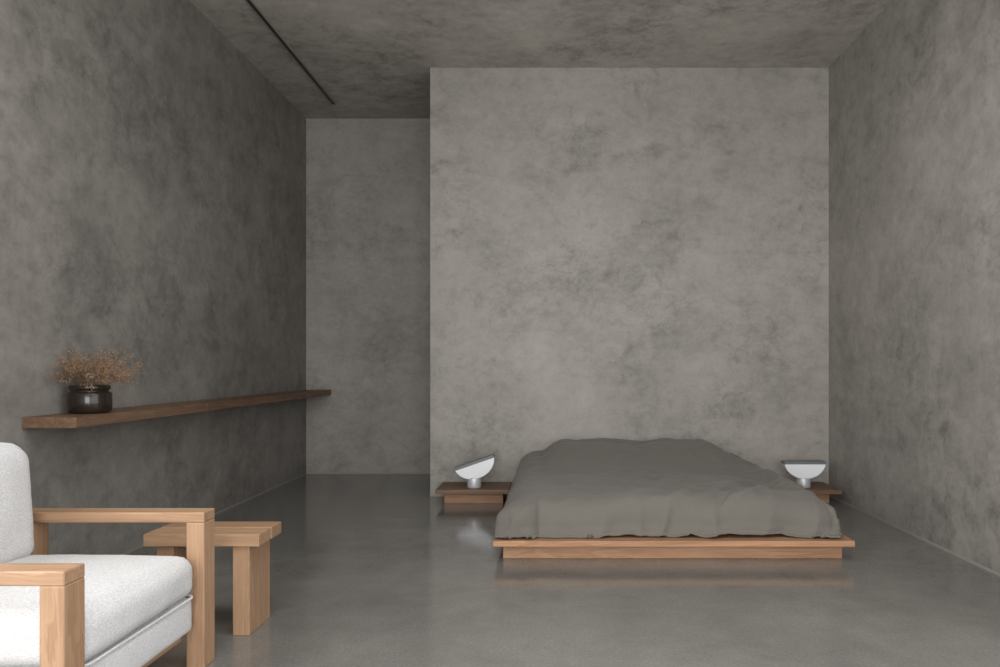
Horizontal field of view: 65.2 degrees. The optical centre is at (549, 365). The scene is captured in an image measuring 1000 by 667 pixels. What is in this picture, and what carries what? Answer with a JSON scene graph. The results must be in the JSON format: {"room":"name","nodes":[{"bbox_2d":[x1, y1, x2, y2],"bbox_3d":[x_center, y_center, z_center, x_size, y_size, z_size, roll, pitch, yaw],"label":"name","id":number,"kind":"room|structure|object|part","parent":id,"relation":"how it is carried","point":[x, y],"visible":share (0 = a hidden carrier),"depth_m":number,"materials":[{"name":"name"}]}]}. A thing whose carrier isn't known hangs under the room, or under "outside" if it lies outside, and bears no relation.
{"room":"bedroom","nodes":[
{"label":"bedroom","id":0,"kind":"room"},
{"bbox_2d":[67,385,112,413],"bbox_3d":[-2.572,0.185,4.360,0.222,0.156,0.222,0,0,0],"label":"jar","id":1,"kind":"object","parent":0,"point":[83,399],"depth_m":4.27,"materials":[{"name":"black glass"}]},
{"bbox_2d":[0,0,305,554],"bbox_3d":[-2.810,-0.775,2.335,0.200,3.950,13.070,0,0,0],"label":"wall","id":2,"kind":"structure","parent":0,"point":[153,178],"depth_m":5.21,"materials":[{"name":"paint"}]},
{"bbox_2d":[22,390,330,427],"bbox_3d":[-2.570,0.291,6.335,0.280,0.057,4.670,0,0,0],"label":"wall shelf","id":3,"kind":"object","parent":2,"relation":"attached to","point":[125,414],"visible":1,"depth_m":4.92,"materials":[{"name":"brown wood"}]},
{"bbox_2d":[45,345,147,413],"bbox_3d":[-2.505,0.070,4.404,0.438,0.386,0.491,0,0,-6],"label":"potted plant","id":4,"kind":"object","parent":3,"relation":"on","point":[83,398],"visible":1,"depth_m":4.29,"materials":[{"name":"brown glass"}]},
{"bbox_2d":[120,473,306,554],"bbox_3d":[-2.707,1.194,2.335,0.006,0.012,12.670,0,0,0],"label":"baseboard","id":5,"kind":"structure","parent":2,"relation":"attached to","point":[138,547],"depth_m":6.85,"materials":[{"name":"grey concrete"}]},
{"bbox_2d":[306,119,429,472],"bbox_3d":[-0.070,-0.775,8.770,5.280,3.950,0.200,0,0,0],"label":"wall","id":6,"kind":"structure","parent":0,"point":[368,180],"depth_m":8.67,"materials":[{"name":"paint"}]},
{"bbox_2d":[307,473,429,473],"bbox_3d":[-0.070,1.193,8.667,5.280,0.014,0.006,0,0,0],"label":"baseboard","id":7,"kind":"structure","parent":6,"relation":"attached to","point":[307,473],"depth_m":8.66,"materials":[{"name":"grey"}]},
{"bbox_2d":[190,0,891,118],"bbox_3d":[-0.070,-2.850,2.335,5.680,0.200,13.070,0,0,0],"label":"ceiling","id":8,"kind":"structure","parent":0,"point":[374,59],"depth_m":6.51,"materials":[{"name":"paint"}]},
{"bbox_2d":[245,0,335,104],"bbox_3d":[-2.260,-2.742,4.580,0.046,0.016,7.160,0,0,0],"label":"track","id":9,"kind":"object","parent":8,"relation":"attached to","point":[254,7],"depth_m":6.71,"materials":[{"name":"black metal"}]},
{"bbox_2d":[125,474,999,666],"bbox_3d":[-0.070,1.300,2.335,5.680,0.200,13.070,0,0,0],"label":"floor","id":10,"kind":"structure","parent":0,"point":[367,570],"depth_m":3.99,"materials":[{"name":"concrete"}]},
{"bbox_2d":[0,442,214,666],"bbox_3d":[-1.820,0.737,2.695,0.901,0.926,0.990,0,0,0],"label":"armchair","id":11,"kind":"object","parent":10,"relation":"on","point":[63,610],"visible":1,"depth_m":2.76,"materials":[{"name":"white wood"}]},
{"bbox_2d":[0,442,33,562],"bbox_3d":[-2.117,0.535,2.694,0.308,0.518,0.743,-4,0,0],"label":"cushion","id":12,"kind":"object","parent":11,"relation":"on","point":[16,513],"depth_m":2.90,"materials":[{"name":"beige fabric"}]},
{"bbox_3d":[-2.084,0.910,3.140,0.072,0.579,0.100,0,0,0],"label":"post","id":13,"kind":"part","parent":11,"relation":"part of","materials":[{"name":"brown wood"}]},
{"bbox_3d":[-1.406,0.910,2.250,0.072,0.579,0.100,0,0,0],"label":"post","id":14,"kind":"part","parent":11,"relation":"part of","materials":[{"name":"brown wood"}]},
{"bbox_2d":[0,554,191,666],"bbox_3d":[-1.795,0.822,2.693,0.838,0.233,0.773,0,0,0],"label":"seat cushion","id":15,"kind":"object","parent":11,"relation":"on","point":[130,600],"depth_m":2.58,"materials":[{"name":"beige fabric"}]},
{"bbox_3d":[-1.800,0.973,2.695,0.818,0.147,0.764,0,0,0],"label":"seat","id":16,"kind":"part","parent":11,"relation":"part of","materials":[{"name":"beige fabric"}]},
{"bbox_3d":[-1.480,1.065,2.695,0.040,0.050,0.790,0,0,0],"label":"seat rail","id":17,"kind":"part","parent":11,"relation":"part of","materials":[{"name":"brown wood"}]},
{"bbox_3d":[-1.406,0.910,3.140,0.072,0.579,0.100,0,0,0],"label":"post","id":18,"kind":"part","parent":11,"relation":"part of","materials":[{"name":"brown wood"}]},
{"bbox_2d":[143,522,280,635],"bbox_3d":[-1.544,0.973,3.595,0.513,0.455,0.290,0,0,0],"label":"side table","id":19,"kind":"object","parent":10,"relation":"on","point":[250,541],"visible":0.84,"depth_m":3.47,"materials":[{"name":"brown wood"}]},
{"bbox_3d":[-1.712,1.000,3.598,0.075,0.400,0.255,0,0,0],"label":"leg","id":20,"kind":"part","parent":19,"relation":"part of","materials":[{"name":"brown wood"}]},
{"bbox_3d":[-1.375,1.000,3.598,0.075,0.400,0.255,0,0,0],"label":"leg","id":21,"kind":"part","parent":19,"relation":"part of","materials":[{"name":"brown wood"}]},
{"bbox_2d":[435,482,511,502],"bbox_3d":[-0.668,1.132,6.930,0.633,0.136,0.480,0,0,0],"label":"nightstand","id":22,"kind":"object","parent":10,"relation":"on","point":[454,492],"visible":0.89,"depth_m":6.83,"materials":[{"name":"brown wood"}]},
{"bbox_2d":[454,454,494,487],"bbox_3d":[-0.661,0.919,6.850,0.352,0.290,0.124,0,0,0],"label":"table lamp","id":23,"kind":"object","parent":22,"relation":"on","point":[472,471],"visible":1,"depth_m":6.79,"materials":[{"name":"silver metal"}]},
{"bbox_3d":[-0.640,0.906,6.850,0.363,0.152,0.110,-19,0,0],"label":"lamp shade","id":24,"kind":"part","parent":23,"relation":"part of","materials":[{"name":"white ceramic"}]},
{"bbox_2d":[493,438,854,557],"bbox_3d":[0.751,0.917,5.955,2.205,0.566,2.430,0,0,0],"label":"platform bed","id":25,"kind":"object","parent":10,"relation":"on","point":[596,497],"visible":1,"depth_m":4.87,"materials":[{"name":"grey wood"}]},
{"bbox_2d":[805,482,841,502],"bbox_3d":[2.182,1.132,6.930,0.646,0.136,0.480,0,0,0],"label":"nightstand","id":26,"kind":"object","parent":10,"relation":"on","point":[822,490],"visible":0.38,"depth_m":6.83,"materials":[{"name":"brown wood"}]},
{"bbox_2d":[781,460,825,487],"bbox_3d":[2.225,0.948,6.850,0.363,0.232,0.124,0,0,0],"label":"table lamp","id":27,"kind":"object","parent":26,"relation":"on","point":[803,470],"visible":0.92,"depth_m":6.79,"materials":[{"name":"silver metal"}]},
{"bbox_3d":[2.225,0.910,6.850,0.363,0.152,0.110,0,0,0],"label":"lamp shade","id":28,"kind":"part","parent":27,"relation":"part of","materials":[{"name":"white ceramic"}]},
{"bbox_2d":[430,67,828,494],"bbox_3d":[0.733,-0.775,7.290,3.675,3.950,0.220,0,0,0],"label":"wall partition","id":29,"kind":"structure","parent":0,"point":[627,253],"depth_m":7.18,"materials":[{"name":"paint"}]},
{"bbox_2d":[829,0,999,572],"bbox_3d":[2.670,-0.775,2.335,0.200,3.950,13.070,0,0,0],"label":"wall","id":30,"kind":"structure","parent":0,"point":[914,99],"depth_m":5.43,"materials":[{"name":"paint"}]},
{"bbox_2d":[829,495,999,575],"bbox_3d":[2.567,1.192,1.590,0.006,0.016,11.180,0,0,0],"label":"baseboard","id":31,"kind":"structure","parent":30,"relation":"attached to","point":[837,499],"depth_m":5.34,"materials":[{"name":"grey concrete"}]}
]}

